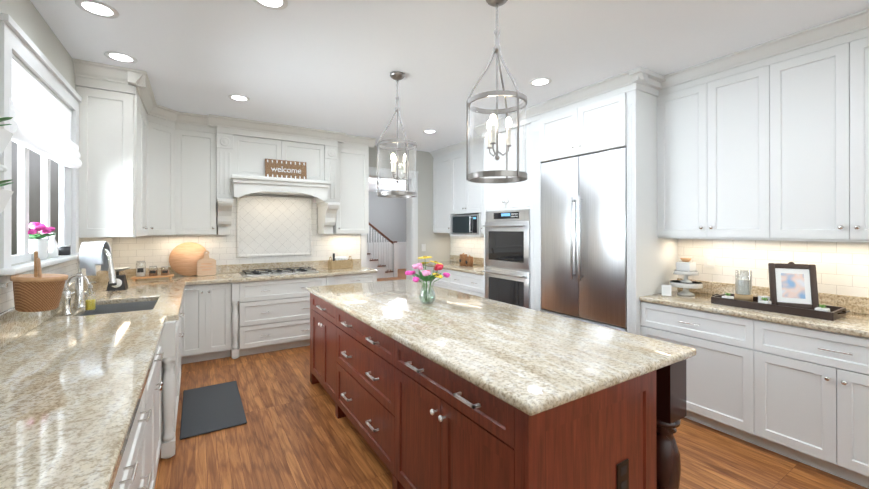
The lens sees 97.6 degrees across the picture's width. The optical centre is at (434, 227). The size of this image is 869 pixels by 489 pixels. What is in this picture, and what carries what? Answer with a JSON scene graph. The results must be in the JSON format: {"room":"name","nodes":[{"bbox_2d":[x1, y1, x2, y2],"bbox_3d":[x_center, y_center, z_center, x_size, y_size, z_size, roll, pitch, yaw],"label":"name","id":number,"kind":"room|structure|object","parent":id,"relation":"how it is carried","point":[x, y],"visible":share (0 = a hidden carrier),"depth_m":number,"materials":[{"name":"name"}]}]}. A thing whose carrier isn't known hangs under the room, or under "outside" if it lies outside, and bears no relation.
{"room":"kitchen","nodes":[
{"label":"kitchen","id":0,"kind":"room"},
{"bbox_2d":[0,0,75,265],"bbox_3d":[-1.390,0.093,0.637,0.065,2.800,8.550,0,0,-32],"label":"wall","id":1,"kind":"structure","parent":0,"point":[27,18],"depth_m":2.32,"materials":[{"name":"white paint"}]},
{"bbox_2d":[0,12,81,274],"bbox_3d":[-2.454,-0.399,2.397,0.130,1.257,1.391,0,0,-32],"label":"window","id":2,"kind":"structure","parent":1,"relation":"in","point":[44,121],"depth_m":2.22,"materials":[{"name":"white"}]},
{"bbox_2d":[28,222,56,259],"bbox_3d":[-2.439,0.082,2.342,0.179,0.234,0.241,0,0,-32],"label":"vase","id":3,"kind":"object","parent":2,"relation":"on","point":[38,244],"visible":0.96,"depth_m":2.31,"materials":[{"name":"white ceramic"}]},
{"bbox_2d":[48,233,57,257],"bbox_3d":[-2.548,0.117,2.536,0.056,0.165,0.058,0,0,-32],"label":"bottle","id":4,"kind":"object","parent":2,"relation":"on","point":[53,248],"visible":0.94,"depth_m":2.52,"materials":[{"name":"white ceramic"}]},
{"bbox_2d":[58,245,70,254],"bbox_3d":[-2.702,0.162,2.771,0.078,0.075,0.076,0,0,-32],"label":"jar","id":5,"kind":"object","parent":2,"relation":"on","point":[64,249],"visible":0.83,"depth_m":2.75,"materials":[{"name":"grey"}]},
{"bbox_2d":[0,266,115,349],"bbox_3d":[-2.006,0.610,2.196,0.544,0.395,5.248,0,0,-32],"label":"backsplash","id":6,"kind":"structure","parent":1,"relation":"attached to","point":[13,323],"depth_m":2.09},
{"bbox_2d":[75,74,143,237],"bbox_3d":[-2.806,-0.554,3.318,0.378,1.268,0.534,0,0,-32],"label":"upper cabinet","id":7,"kind":"object","parent":1,"relation":"attached to","point":[111,114],"depth_m":3.11,"materials":[{"name":"wood"}]},
{"bbox_2d":[144,98,151,237],"bbox_3d":[-3.017,-0.553,3.690,0.414,1.268,0.557,0,0,-32],"label":"upper cabinet","id":8,"kind":"object","parent":1,"relation":"attached to","point":[147,105],"depth_m":3.94,"materials":[{"name":"wood"}]},
{"bbox_2d":[152,110,183,237],"bbox_3d":[-3.095,-0.552,4.042,0.657,1.268,0.327,0,0,-32],"label":"upper cabinet","id":9,"kind":"object","parent":1,"relation":"attached to","point":[167,129],"depth_m":4.21,"materials":[{"name":"wood"}]},
{"bbox_2d":[216,135,449,279],"bbox_3d":[-1.725,0.106,5.591,5.030,2.800,0.200,0,0,-32],"label":"wall","id":10,"kind":"structure","parent":0,"point":[438,247],"depth_m":6.45,"materials":[{"name":"white paint"}]},
{"bbox_2d":[184,122,219,237],"bbox_3d":[-2.856,-0.551,4.524,0.466,1.268,0.404,0,0,-32],"label":"upper cabinet","id":11,"kind":"object","parent":10,"relation":"attached to","point":[201,142],"depth_m":4.43,"materials":[{"name":"wood"}]},
{"bbox_2d":[115,258,359,277],"bbox_3d":[-2.368,0.530,5.055,2.928,0.110,0.020,0,0,-32],"label":"backsplash","id":12,"kind":"structure","parent":10,"relation":"attached to","point":[240,266],"depth_m":5.01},
{"bbox_2d":[228,134,287,181],"bbox_3d":[-2.269,-0.866,4.897,0.609,0.500,0.398,0,0,-32],"label":"upper cabinet","id":13,"kind":"object","parent":10,"relation":"attached to","point":[247,155],"depth_m":4.66,"materials":[{"name":"wood"}]},
{"bbox_2d":[280,138,327,185],"bbox_3d":[-1.853,-0.865,5.158,0.610,0.500,0.398,0,0,-32],"label":"upper cabinet","id":14,"kind":"object","parent":10,"relation":"attached to","point":[315,157],"depth_m":5.04,"materials":[{"name":"wood"}]},
{"bbox_2d":[265,159,306,178],"bbox_3d":[-1.889,-0.739,4.846,0.500,0.239,0.039,0,0,-32],"label":"welcome sign","id":15,"kind":"object","parent":14,"relation":"attached to","point":[285,169],"visible":1,"depth_m":4.83,"materials":[{"name":"brown wood"}]},
{"bbox_2d":[328,142,371,233],"bbox_3d":[-1.260,-0.548,5.546,0.492,1.268,0.368,0,0,-32],"label":"upper cabinet","id":16,"kind":"object","parent":10,"relation":"attached to","point":[348,162],"depth_m":5.37,"materials":[{"name":"wood"}]},
{"bbox_2d":[361,167,418,280],"bbox_3d":[-0.478,0.283,6.367,1.689,2.450,0.247,0,0,-32],"label":"door frame","id":17,"kind":"structure","parent":10,"relation":"attached to","point":[411,231],"depth_m":6.33,"materials":[{"name":"white wood"}]},
{"bbox_2d":[432,152,467,235],"bbox_3d":[0.294,-0.558,6.380,0.367,1.292,0.607,0,0,-32],"label":"upper cabinet","id":18,"kind":"object","parent":10,"relation":"attached to","point":[442,222],"depth_m":6.33,"materials":[{"name":"white wood"}]},
{"bbox_2d":[452,214,478,234],"bbox_3d":[0.583,-0.044,5.829,0.407,0.298,0.650,0,0,-32],"label":"microwave","id":19,"kind":"object","parent":18,"relation":"in","point":[465,224],"visible":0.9,"depth_m":5.71,"materials":[{"name":"silver metal"}]},
{"bbox_2d":[450,256,868,315],"bbox_3d":[1.899,0.527,4.143,0.020,0.110,6.098,0,0,-32],"label":"backsplash","id":20,"kind":"structure","parent":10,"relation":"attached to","point":[852,303],"depth_m":2.99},
{"bbox_2d":[367,192,405,269],"bbox_3d":[-3.239,0.125,12.928,8.300,2.800,0.260,0,0,-32],"label":"wall","id":21,"kind":"structure","parent":0,"point":[387,217],"depth_m":13.75,"materials":[{"name":"grey paint"}]},
{"bbox_2d":[30,0,868,191],"bbox_3d":[0.527,-1.343,6.003,9.280,0.100,16.000,0,0,-32],"label":"ceiling","id":22,"kind":"structure","parent":0,"point":[330,65],"depth_m":2.75,"materials":[{"name":"white paint"}]},
{"bbox_2d":[75,0,118,18],"bbox_3d":[-2.000,-1.298,2.259,0.200,0.006,0.200,0,0,-32],"label":"recessed light","id":23,"kind":"object","parent":22,"relation":"in","point":[98,8],"visible":1,"depth_m":2.25,"materials":[{"name":"white"}]},
{"bbox_2d":[104,51,137,63],"bbox_3d":[-2.390,-1.297,2.899,0.200,0.006,0.200,0,0,-32],"label":"recessed light","id":24,"kind":"object","parent":22,"relation":"in","point":[119,57],"visible":0.96,"depth_m":2.90,"materials":[{"name":"white"}]},
{"bbox_2d":[228,94,249,101],"bbox_3d":[-1.952,-1.294,3.800,0.200,0.006,0.200,0,0,-32],"label":"recessed light","id":25,"kind":"object","parent":22,"relation":"in","point":[240,98],"visible":0.96,"depth_m":3.80,"materials":[{"name":"white"}]},
{"bbox_2d":[253,0,287,9],"bbox_3d":[-0.940,-1.299,2.168,0.200,0.006,0.200,0,0,-32],"label":"recessed light","id":26,"kind":"object","parent":22,"relation":"in","point":[275,4],"visible":1,"depth_m":2.21,"materials":[{"name":"white plastic"}]},
{"bbox_2d":[377,71,416,197],"bbox_3d":[-0.312,-0.781,3.217,0.332,1.033,0.340,0,0,-32],"label":"pendant light","id":27,"kind":"object","parent":22,"relation":"hanging from","point":[397,76],"visible":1,"depth_m":3.20,"materials":[{"name":"clear glass"}]},
{"bbox_2d":[423,130,436,133],"bbox_3d":[-0.061,-1.291,5.115,0.200,0.006,0.200,0,0,-32],"label":"recessed light","id":28,"kind":"object","parent":22,"relation":"in","point":[430,131],"visible":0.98,"depth_m":5.11,"materials":[{"name":"white"}]},
{"bbox_2d":[466,0,527,183],"bbox_3d":[0.354,-0.784,2.135,0.332,1.033,0.340,0,0,-32],"label":"pendant light","id":29,"kind":"object","parent":22,"relation":"hanging from","point":[515,176],"visible":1,"depth_m":2.13,"materials":[{"name":"clear glass"}]},
{"bbox_2d":[529,77,551,86],"bbox_3d":[0.942,-1.296,3.383,0.200,0.006,0.200,0,0,-32],"label":"recessed light","id":30,"kind":"object","parent":22,"relation":"in","point":[541,81],"visible":0.98,"depth_m":3.37,"materials":[{"name":"white"}]},
{"bbox_2d":[448,148,459,215],"bbox_3d":[0.540,-0.709,5.988,0.367,0.992,0.437,0,0,-32],"label":"upper cabinet","id":31,"kind":"object","parent":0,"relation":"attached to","point":[453,157],"depth_m":6.02,"materials":[{"name":"white wood"}]},
{"bbox_2d":[460,144,475,214],"bbox_3d":[0.709,-0.710,5.719,0.367,0.992,0.437,0,0,-32],"label":"upper cabinet","id":32,"kind":"object","parent":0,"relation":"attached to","point":[467,189],"depth_m":5.73,"materials":[{"name":"white wood"}]},
{"bbox_2d":[476,140,486,235],"bbox_3d":[0.924,-0.560,5.375,0.367,1.292,0.492,0,0,-32],"label":"upper cabinet","id":33,"kind":"object","parent":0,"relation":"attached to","point":[479,162],"depth_m":5.43,"materials":[{"name":"white wood"}]},
{"bbox_2d":[484,132,507,211],"bbox_3d":[1.063,-0.693,4.862,0.677,0.925,0.440,0,0,-32],"label":"upper cabinet","id":34,"kind":"object","parent":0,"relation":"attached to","point":[491,191],"depth_m":4.78,"materials":[{"name":"white wood"}]},
{"bbox_2d":[482,209,529,308],"bbox_3d":[1.095,0.444,4.691,0.727,1.294,0.754,0,0,-32],"label":"double oven","id":35,"kind":"object","parent":34,"relation":"in","point":[507,256],"visible":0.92,"depth_m":4.48,"materials":[{"name":"silver metal"}]},
{"bbox_2d":[154,269,868,488],"bbox_3d":[0.527,1.557,5.996,9.280,0.100,16.000,0,0,-32],"label":"floor","id":36,"kind":"structure","parent":0,"point":[294,432],"depth_m":2.56,"materials":[{"name":"brown wood"}]},
{"bbox_2d":[0,266,377,488],"bbox_3d":[-0.988,0.599,2.834,2.948,0.039,5.248,0,0,-32],"label":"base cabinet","id":37,"kind":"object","parent":36,"relation":"on","point":[89,399],"depth_m":1.89,"materials":[{"name":"beige stone"}]},
{"bbox_2d":[0,117,13,214],"bbox_3d":[-1.624,0.045,1.298,0.226,1.059,0.468,0,0,-32],"label":"tiered stand","id":38,"kind":"object","parent":37,"relation":"on","point":[6,136],"visible":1,"depth_m":1.46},
{"bbox_2d":[0,251,67,311],"bbox_3d":[-1.977,0.263,1.877,0.237,0.301,0.247,0,0,-32],"label":"basket","id":39,"kind":"object","parent":37,"relation":"on","point":[37,291],"visible":1,"depth_m":1.84,"materials":[{"name":"brown wicker"}]},
{"bbox_2d":[61,274,89,315],"bbox_3d":[-2.382,0.440,2.530,0.159,0.274,0.138,0,0,-32],"label":"faucet","id":40,"kind":"object","parent":37,"relation":"on","point":[66,296],"visible":1,"depth_m":2.51,"materials":[{"name":"silver metal"}]},
{"bbox_2d":[85,282,95,310],"bbox_3d":[-2.412,0.478,2.669,0.064,0.199,0.058,0,0,-32],"label":"soap bottle","id":41,"kind":"object","parent":37,"relation":"on","point":[91,304],"visible":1,"depth_m":2.66,"materials":[{"name":"clear glass"}]},
{"bbox_2d":[73,241,116,308],"bbox_3d":[-2.444,0.337,2.741,0.263,0.481,0.210,0,0,-32],"label":"faucet","id":42,"kind":"object","parent":37,"relation":"on","point":[91,256],"visible":0.98,"depth_m":2.71,"materials":[{"name":"silver metal"}]},
{"bbox_2d":[106,267,130,290],"bbox_3d":[-2.987,0.480,3.583,0.200,0.200,0.197,0,0,-32],"label":"kitchen scale","id":43,"kind":"object","parent":37,"relation":"on","point":[122,284],"visible":0.69,"depth_m":3.55,"materials":[{"name":"grey metal"}]},
{"bbox_2d":[131,261,173,280],"bbox_3d":[-3.151,0.475,4.259,0.380,0.213,0.160,0,0,-32],"label":"tray","id":44,"kind":"object","parent":37,"relation":"on","point":[141,273],"visible":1,"depth_m":4.22,"materials":[{"name":"brown wood"}]},
{"bbox_2d":[169,242,205,275],"bbox_3d":[-2.963,0.378,4.599,0.410,0.405,0.105,0,0,-32],"label":"round board","id":45,"kind":"object","parent":37,"relation":"on","point":[184,258],"visible":0.83,"depth_m":4.57,"materials":[{"name":"brown wood"}]},
{"bbox_2d":[197,250,215,275],"bbox_3d":[-2.774,0.429,4.627,0.200,0.303,0.062,0,0,-32],"label":"paddle board","id":46,"kind":"object","parent":37,"relation":"on","point":[206,265],"visible":0.98,"depth_m":4.62,"materials":[{"name":"brown wood"}]},
{"bbox_2d":[239,267,318,276],"bbox_3d":[-2.016,0.565,4.953,0.900,0.036,0.450,0,0,-32],"label":"cooktop","id":47,"kind":"object","parent":37,"relation":"in","point":[243,273],"visible":1,"depth_m":4.86,"materials":[{"name":"silver metal"}]},
{"bbox_2d":[328,253,352,268],"bbox_3d":[-1.355,0.475,5.479,0.300,0.220,0.200,0,0,-32],"label":"wicker basket","id":48,"kind":"object","parent":37,"relation":"on","point":[340,262],"visible":1,"depth_m":5.40,"materials":[{"name":"beige wicker"}]},
{"bbox_2d":[180,381,246,439],"bbox_3d":[-1.862,1.492,3.188,0.430,0.015,0.940,0,0,-32],"label":"kitchen mat","id":49,"kind":"object","parent":36,"relation":"on","point":[210,408],"visible":0.98,"depth_m":3.10,"materials":[{"name":"grey rubber"}]},
{"bbox_2d":[367,223,397,277],"bbox_3d":[-2.749,-0.150,11.332,3.175,3.339,1.085,0,0,-32],"label":"staircase","id":50,"kind":"structure","parent":36,"relation":"on","point":[382,272],"depth_m":11.49,"materials":[{"name":"white wood"}]},
{"bbox_2d":[420,264,447,288],"bbox_3d":[0.249,1.068,6.193,0.637,0.880,0.868,0,0,-32],"label":"base cabinet","id":51,"kind":"object","parent":36,"relation":"on","point":[443,282],"depth_m":5.86,"materials":[{"name":"white wood"}]},
{"bbox_2d":[448,272,484,297],"bbox_3d":[0.710,1.066,5.457,0.637,0.880,0.870,0,0,-32],"label":"base cabinet","id":52,"kind":"object","parent":36,"relation":"on","point":[464,282],"depth_m":5.28,"materials":[{"name":"white wood"}]},
{"bbox_2d":[424,260,486,275],"bbox_3d":[0.471,0.606,5.822,0.657,0.039,1.736,0,0,-32],"label":"countertop","id":53,"kind":"structure","parent":52,"relation":"on","point":[452,265],"depth_m":5.60,"materials":[{"name":"beige stone"}]},
{"bbox_2d":[459,253,466,265],"bbox_3d":[0.451,0.489,5.928,0.128,0.194,0.122,0,0,-32],"label":"canister","id":54,"kind":"object","parent":53,"relation":"on","point":[462,259],"visible":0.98,"depth_m":5.87,"materials":[{"name":"brown wood"}]},
{"bbox_2d":[465,255,472,266],"bbox_3d":[0.530,0.501,5.764,0.114,0.169,0.108,0,0,-32],"label":"canister","id":55,"kind":"object","parent":53,"relation":"on","point":[469,261],"visible":1,"depth_m":5.72,"materials":[{"name":"brown wood"}]},
{"bbox_2d":[308,291,685,488],"bbox_3d":[-0.007,1.059,2.770,1.119,0.880,2.880,0,0,-32],"label":"kitchen island","id":56,"kind":"object","parent":36,"relation":"on","point":[449,389],"depth_m":1.69,"materials":[{"name":"wood"}]},
{"bbox_2d":[306,279,696,418],"bbox_3d":[-0.002,0.598,2.775,1.120,0.039,2.960,0,0,-32],"label":"island countertop","id":57,"kind":"structure","parent":56,"relation":"on","point":[539,362],"depth_m":1.89,"materials":[{"name":"beige stone"}]},
{"bbox_2d":[405,256,449,303],"bbox_3d":[-0.053,0.396,2.920,0.336,0.364,0.283,0,0,-32],"label":"vase","id":58,"kind":"object","parent":57,"relation":"on","point":[425,275],"visible":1,"depth_m":2.89,"materials":[{"name":"clear glass"}]},
{"bbox_2d":[541,147,626,331],"bbox_3d":[1.655,0.404,3.826,0.753,2.192,0.948,0,0,-32],"label":"fridge","id":59,"kind":"object","parent":36,"relation":"on","point":[583,238],"visible":0.56,"depth_m":3.58,"materials":[{"name":"grey metal"}]},
{"bbox_2d":[636,300,739,438],"bbox_3d":[2.231,1.060,3.032,0.637,0.880,0.835,0,0,-32],"label":"base cabinet","id":60,"kind":"object","parent":36,"relation":"on","point":[713,374],"depth_m":2.81,"materials":[{"name":"white wood"}]},
{"bbox_2d":[740,320,868,487],"bbox_3d":[2.628,1.058,2.399,0.637,0.880,0.900,0,0,-32],"label":"base cabinet","id":61,"kind":"object","parent":36,"relation":"on","point":[804,393],"depth_m":2.34,"materials":[{"name":"white wood"}]},
{"bbox_2d":[640,288,868,339],"bbox_3d":[2.625,0.597,2.386,0.657,0.039,2.350,0,0,-32],"label":"countertop","id":62,"kind":"structure","parent":61,"relation":"on","point":[853,323],"depth_m":2.53,"materials":[{"name":"beige stone"}]},
{"bbox_2d":[662,285,670,295],"bbox_3d":[1.969,0.532,3.227,0.070,0.090,0.024,0,0,28],"label":"card","id":63,"kind":"object","parent":62,"relation":"on","point":[666,290],"visible":0.96,"depth_m":3.22,"materials":[{"name":"white paper"}]},
{"bbox_2d":[670,258,702,295],"bbox_3d":[2.177,0.422,3.292,0.244,0.314,0.244,0,0,-32],"label":"cake stand","id":64,"kind":"object","parent":62,"relation":"on","point":[686,267],"visible":0.98,"depth_m":3.25,"materials":[{"name":"white ceramic"}]},
{"bbox_2d":[711,294,849,320],"bbox_3d":[2.417,0.553,2.710,0.290,0.050,0.734,0,0,-32],"label":"tray","id":65,"kind":"object","parent":62,"relation":"on","point":[835,313],"visible":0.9,"depth_m":2.56,"materials":[{"name":"brown wood"}]},
{"bbox_2d":[722,292,733,298],"bbox_3d":[2.209,0.527,2.863,0.060,0.075,0.060,0,0,-32],"label":"succulent","id":66,"kind":"object","parent":65,"relation":"on","point":[727,296],"visible":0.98,"depth_m":2.85,"materials":[{"name":"green plant"}]},
{"bbox_2d":[734,270,752,301],"bbox_3d":[2.354,0.445,2.896,0.110,0.240,0.110,0,0,-32],"label":"candle jar","id":67,"kind":"object","parent":65,"relation":"on","point":[743,290],"visible":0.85,"depth_m":2.87,"materials":[{"name":"clear glass"}]},
{"bbox_2d":[758,296,769,300],"bbox_3d":[2.378,0.530,2.744,0.060,0.070,0.026,0,0,18],"label":"block sign","id":68,"kind":"object","parent":65,"relation":"on","point":[760,297],"visible":0.29,"depth_m":2.74,"materials":[{"name":"white wood"}]},
{"bbox_2d":[758,297,770,303],"bbox_3d":[2.322,0.527,2.674,0.060,0.075,0.060,0,0,-32],"label":"succulent","id":69,"kind":"object","parent":65,"relation":"on","point":[764,301],"visible":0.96,"depth_m":2.66,"materials":[{"name":"white ceramic"}]},
{"bbox_2d":[768,262,818,309],"bbox_3d":[2.512,0.402,2.667,0.250,0.322,0.093,0,0,30],"label":"framed photo","id":70,"kind":"object","parent":65,"relation":"on","point":[792,284],"visible":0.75,"depth_m":2.66,"materials":[{"name":"brown wood"}]},
{"bbox_2d":[815,304,829,311],"bbox_3d":[2.480,0.526,2.431,0.060,0.075,0.060,0,0,-32],"label":"succulent","id":71,"kind":"object","parent":65,"relation":"on","point":[821,308],"visible":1,"depth_m":2.42,"materials":[{"name":"white ceramic"}]},
{"bbox_2d":[500,120,540,211],"bbox_3d":[1.233,-0.694,4.591,0.677,0.925,0.439,0,0,-32],"label":"upper cabinet","id":72,"kind":"object","parent":0,"relation":"attached to","point":[526,194],"depth_m":4.32,"materials":[{"name":"white wood"}]},
{"bbox_2d":[536,104,571,163],"bbox_3d":[1.566,-0.954,4.022,0.717,0.512,0.540,0,0,-32],"label":"upper cabinet","id":73,"kind":"object","parent":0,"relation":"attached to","point":[552,125],"depth_m":3.92,"materials":[{"name":"white wood"}]},
{"bbox_2d":[568,84,655,163],"bbox_3d":[1.790,-0.955,3.666,0.717,0.512,0.540,0,0,-32],"label":"upper cabinet","id":74,"kind":"object","parent":0,"relation":"attached to","point":[622,116],"depth_m":3.34,"materials":[{"name":"white wood"}]},
{"bbox_2d":[656,76,695,239],"bbox_3d":[2.243,-0.567,3.271,0.367,1.295,0.449,0,0,-32],"label":"upper cabinet","id":75,"kind":"object","parent":0,"relation":"attached to","point":[675,103],"depth_m":3.24,"materials":[{"name":"white wood"}]},
{"bbox_2d":[696,60,755,239],"bbox_3d":[2.434,-0.567,2.966,0.367,1.292,0.508,0,0,-32],"label":"upper cabinet","id":76,"kind":"object","parent":0,"relation":"attached to","point":[754,159],"depth_m":2.93,"materials":[{"name":"white wood"}]},
{"bbox_2d":[756,36,831,243],"bbox_3d":[2.642,-0.567,2.636,0.367,1.292,0.508,0,0,-32],"label":"upper cabinet","id":77,"kind":"object","parent":0,"relation":"attached to","point":[794,85],"depth_m":2.59,"materials":[{"name":"white wood"}]},
{"bbox_2d":[832,24,868,243],"bbox_3d":[2.849,-0.568,2.305,0.367,1.292,0.508,0,0,-32],"label":"upper cabinet","id":78,"kind":"object","parent":0,"relation":"attached to","point":[850,49],"depth_m":2.37,"materials":[{"name":"white wood"}]},
{"bbox_3d":[2.645,0.100,3.167,0.200,2.800,8.550,0,0,-32],"label":"wall","id":79,"kind":"structure","parent":0,"visible":0},
{"bbox_2d":[704,254,714,267],"bbox_3d":[2.409,0.290,3.331,0.006,0.120,0.080,0,0,-32],"label":"electrical outlet","id":80,"kind":"object","parent":79,"relation":"attached to","point":[709,260],"visible":1,"depth_m":3.33,"materials":[{"name":"white plastic"}]},
{"label":"outside","id":81,"kind":"structure","parent":0,"visible":0},
{"bbox_2d":[11,141,58,254],"bbox_3d":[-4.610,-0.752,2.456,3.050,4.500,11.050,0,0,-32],"label":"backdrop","id":82,"kind":"structure","parent":81,"point":[34,186],"depth_m":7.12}
]}

